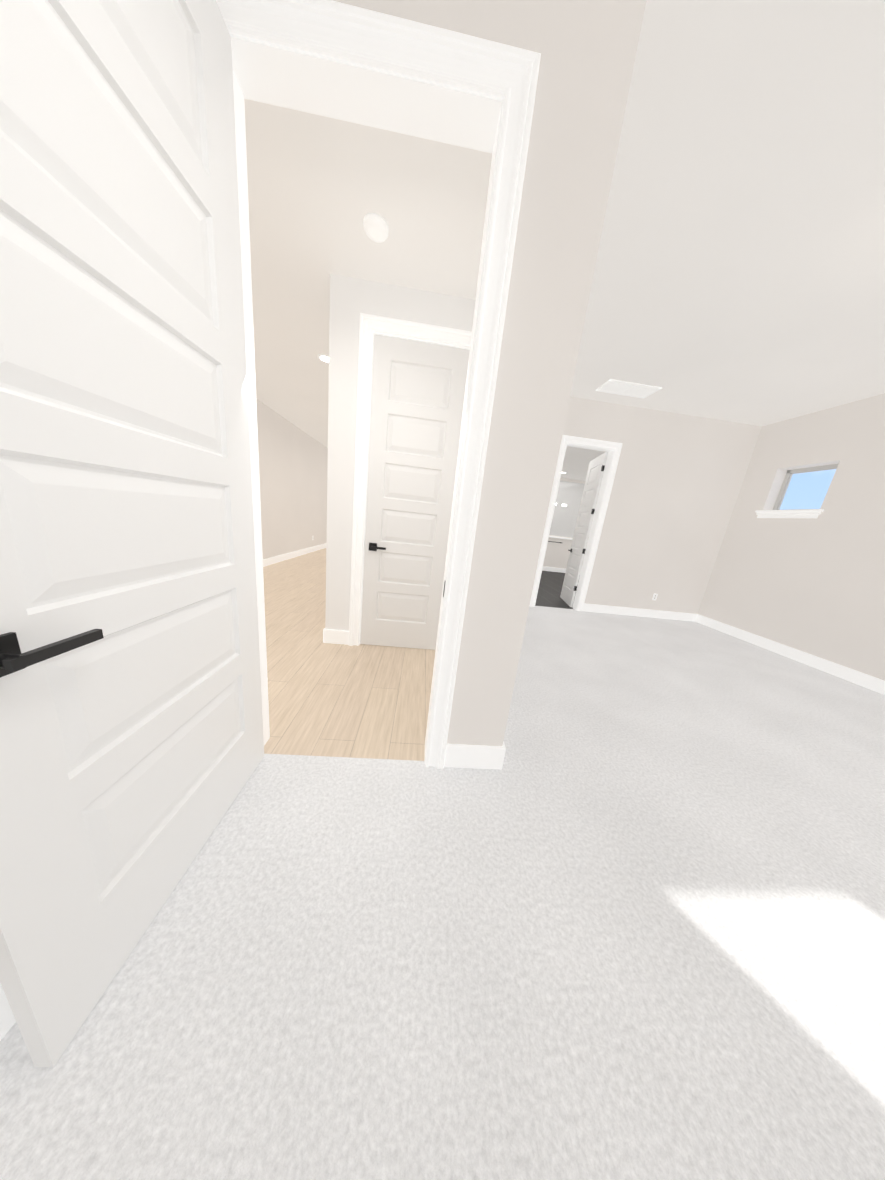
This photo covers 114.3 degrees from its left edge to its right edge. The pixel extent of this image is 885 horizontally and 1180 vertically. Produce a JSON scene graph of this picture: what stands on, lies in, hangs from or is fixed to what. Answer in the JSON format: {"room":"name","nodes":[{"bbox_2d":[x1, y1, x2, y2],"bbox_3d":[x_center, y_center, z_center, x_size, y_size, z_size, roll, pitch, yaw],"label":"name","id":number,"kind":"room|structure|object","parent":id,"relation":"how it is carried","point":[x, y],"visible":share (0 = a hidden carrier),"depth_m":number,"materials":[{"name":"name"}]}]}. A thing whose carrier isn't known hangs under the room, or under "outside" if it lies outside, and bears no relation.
{"room":"bedroom","nodes":[
{"label":"bedroom","id":0,"kind":"room"},
{"bbox_2d":[256,399,327,558],"bbox_3d":[-3.241,-1.965,5.736,0.120,2.740,10.050,5,14,-5],"label":"wall","id":1,"kind":"structure","parent":0,"point":[293,462],"depth_m":5.93,"materials":[{"name":"paint"}]},
{"bbox_2d":[263,543,325,566],"bbox_3d":[-3.311,-0.701,6.053,0.030,0.135,9.810,5,14,-5],"label":"baseboard","id":2,"kind":"structure","parent":1,"relation":"attached to","point":[276,559],"depth_m":6.25,"materials":[{"name":"white wood"}]},
{"bbox_2d":[263,548,434,760],"bbox_3d":[-1.827,-0.627,6.932,3.370,0.100,11.510,5,14,-5],"label":"floor","id":3,"kind":"structure","parent":0,"point":[353,701],"depth_m":2.04,"materials":[{"name":"beige wood"}]},
{"bbox_2d":[244,98,491,447],"bbox_3d":[-1.515,-3.379,6.301,3.370,0.100,11.410,5,14,-5],"label":"ceiling","id":4,"kind":"structure","parent":0,"point":[320,187],"depth_m":1.60,"materials":[{"name":"paint"}]},
{"bbox_2d":[318,354,328,363],"bbox_3d":[-1.253,-2.497,3.093,0.184,0.008,0.184,5,14,-5],"label":"recessed light","id":5,"kind":"object","parent":4,"relation":"in","point":[323,358],"visible":0.62,"depth_m":3.07,"materials":[{"name":"white plastic"}]},
{"bbox_2d":[363,213,387,242],"bbox_3d":[-0.371,-2.009,1.594,0.136,0.036,0.136,5,14,-5],"label":"recessed light","id":6,"kind":"object","parent":4,"relation":"attached to","point":[375,225],"visible":1,"depth_m":1.57,"materials":[{"name":"white plastic"}]},
{"bbox_2d":[325,274,475,630],"bbox_3d":[-0.338,-0.801,2.389,1.180,2.740,0.120,5,14,-5],"label":"wall","id":7,"kind":"structure","parent":0,"point":[351,299],"depth_m":2.11,"materials":[{"name":"paint"}]},
{"bbox_2d":[323,628,336,642],"bbox_3d":[-1.311,-0.650,6.772,0.016,0.135,8.666,5,14,-5],"label":"baseboard","id":8,"kind":"structure","parent":7,"relation":"attached to","point":[327,633],"depth_m":2.58,"materials":[{"name":"white wood"}]},
{"bbox_2d":[348,313,471,645],"bbox_3d":[-0.270,-0.692,2.408,0.912,2.536,0.148,5,14,-5],"label":"door frame","id":9,"kind":"structure","parent":7,"relation":"attached to","point":[370,324],"depth_m":2.14,"materials":[{"name":"white wood"}]},
{"bbox_2d":[360,334,469,649],"bbox_3d":[-0.274,-0.643,2.394,0.716,2.427,0.141,5,14,-5],"label":"hall door","id":10,"kind":"structure","parent":7,"relation":"in","point":[417,395],"depth_m":2.33,"materials":[{"name":"white wood"}]},
{"bbox_2d":[0,606,884,1179],"bbox_3d":[1.756,1.061,1.789,5.870,0.100,6.070,5,14,-5],"label":"floor carpet","id":11,"kind":"object","parent":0,"point":[620,914],"visible":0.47,"depth_m":0.82,"materials":[{"name":"white carpet"}]},
{"bbox_2d":[333,0,645,745],"bbox_3d":[-0.262,-0.622,1.116,1.440,3.020,0.120,5,14,-5],"label":"wall","id":12,"kind":"structure","parent":0,"point":[587,49],"depth_m":0.98,"materials":[{"name":"paint"}]},
{"bbox_2d":[0,983,15,1040],"bbox_3d":[-0.925,1.067,0.031,0.029,0.135,2.740,5,14,-5],"label":"baseboard","id":13,"kind":"structure","parent":12,"relation":"attached to","point":[7,1019],"depth_m":0.63,"materials":[{"name":"white wood"}]},
{"bbox_2d":[0,0,263,1067],"bbox_3d":[-0.719,-0.273,0.696,0.141,2.427,0.808,5,14,-5],"label":"bedroom door","id":14,"kind":"structure","parent":12,"relation":"in","point":[130,722],"depth_m":0.61,"materials":[{"name":"white wood"}]},
{"bbox_2d":[216,0,540,768],"bbox_3d":[-0.357,-0.395,1.169,1.004,2.536,0.172,5,14,-5],"label":"door frame","id":15,"kind":"structure","parent":12,"relation":"attached to","point":[508,74],"depth_m":0.89,"materials":[{"name":"white wood"}]},
{"bbox_2d":[444,744,499,768],"bbox_3d":[0.154,0.840,1.446,0.287,0.135,0.023,5,14,-5],"label":"baseboard","id":16,"kind":"structure","parent":12,"relation":"attached to","point":[472,757],"depth_m":1.43,"materials":[{"name":"white wood"}]},
{"bbox_2d":[496,741,505,768],"bbox_3d":[0.217,0.466,2.983,0.016,0.135,3.176,5,14,-5],"label":"baseboard","id":17,"kind":"structure","parent":12,"relation":"attached to","point":[502,748],"depth_m":1.45,"materials":[{"name":"white wood"}]},
{"bbox_2d":[535,571,579,608],"bbox_3d":[2.695,-0.105,6.920,4.440,0.100,4.330,5,14,-5],"label":"floor","id":18,"kind":"structure","parent":0,"point":[550,589],"depth_m":6.03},
{"bbox_2d":[543,478,600,568],"bbox_3d":[2.736,-1.994,8.617,4.200,2.740,0.120,5,14,-5],"label":"wall","id":19,"kind":"structure","parent":0,"point":[556,555],"depth_m":8.80,"materials":[{"name":"paint"}]},
{"bbox_2d":[549,536,572,539],"bbox_3d":[2.706,-1.664,8.601,4.200,0.045,0.070,5,14,-5],"label":"trim","id":20,"kind":"structure","parent":19,"relation":"attached to","point":[561,537],"depth_m":8.64,"materials":[{"name":"white wood"}]},
{"bbox_2d":[542,566,580,572],"bbox_3d":[2.596,-0.720,8.862,4.200,0.135,0.016,5,14,-5],"label":"baseboard","id":21,"kind":"structure","parent":19,"relation":"attached to","point":[553,569],"depth_m":8.92,"materials":[{"name":"white wood"}]},
{"bbox_2d":[549,481,584,537],"bbox_3d":[3.441,-2.408,8.482,2.100,1.560,0.014,5,14,-5],"label":"mirror panel","id":22,"kind":"object","parent":19,"relation":"attached to","point":[566,508],"visible":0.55,"depth_m":8.49,"materials":[{"name":"grey"}]},
{"bbox_2d":[561,446,607,481],"bbox_3d":[3.008,-2.852,6.269,4.440,0.100,4.270,5,14,-5],"label":"ceiling","id":23,"kind":"structure","parent":0,"point":[576,462],"depth_m":6.24,"materials":[{"name":"paint"}]},
{"bbox_2d":[563,397,761,613],"bbox_3d":[2.317,-1.139,4.397,4.350,3.020,0.120,5,14,-5],"label":"wall","id":24,"kind":"structure","parent":0,"point":[677,485],"depth_m":4.34,"materials":[{"name":"paint"}]},
{"bbox_2d":[530,435,622,610],"bbox_3d":[1.988,-0.932,4.419,0.892,2.536,0.148,5,14,-5],"label":"door frame","id":25,"kind":"structure","parent":24,"relation":"attached to","point":[615,446],"depth_m":4.31,"materials":[{"name":"white wood"}]},
{"bbox_2d":[560,452,607,606],"bbox_3d":[2.359,-0.954,4.864,0.141,2.427,0.702,8,14,7],"label":"bathroom door","id":26,"kind":"structure","parent":24,"relation":"in","point":[594,476],"depth_m":4.78,"materials":[{"name":"white wood"}]},
{"bbox_2d":[582,603,695,621],"bbox_3d":[3.295,0.376,4.769,2.004,0.135,0.016,5,14,-5],"label":"baseboard","id":27,"kind":"structure","parent":24,"relation":"attached to","point":[587,607],"depth_m":4.76,"materials":[{"name":"white wood"}]},
{"bbox_2d":[570,0,884,425],"bbox_3d":[2.100,-1.956,1.071,5.870,0.100,6.130,5,14,-5],"label":"ceiling","id":28,"kind":"structure","parent":0,"point":[739,274],"depth_m":1.60,"materials":[{"name":"paint"}]},
{"bbox_2d":[596,379,661,397],"bbox_3d":[2.298,-2.491,3.545,0.660,0.010,0.300,5,14,-5],"label":"ceiling vent","id":29,"kind":"object","parent":28,"relation":"in","point":[625,388],"visible":1,"depth_m":3.53,"materials":[{"name":"white plastic"}]},
{"bbox_2d":[698,393,884,680],"bbox_3d":[4.740,-0.185,1.673,0.200,3.020,6.130,5,14,-5],"label":"wall","id":30,"kind":"structure","parent":0,"point":[814,586],"depth_m":3.45,"materials":[{"name":"paint"}]},
{"bbox_2d":[755,509,823,517],"bbox_3d":[4.602,-0.997,3.783,0.183,0.105,0.710,5,14,-5],"label":"window sill","id":31,"kind":"structure","parent":30,"relation":"attached to","point":[808,513],"depth_m":3.73,"materials":[{"name":"white wood"}]},
{"bbox_2d":[696,614,884,694],"bbox_3d":[4.475,1.201,1.990,0.016,0.135,5.930,5,14,-5],"label":"baseboard","id":32,"kind":"structure","parent":30,"relation":"attached to","point":[859,678],"depth_m":3.48,"materials":[{"name":"white wood"}]},
{"bbox_2d":[773,464,837,509],"bbox_3d":[4.752,-1.290,3.707,0.047,0.580,0.610,5,14,-5],"label":"window","id":33,"kind":"structure","parent":30,"relation":"in","point":[784,488],"depth_m":3.84,"materials":[{"name":"grey plastic"}]}
]}

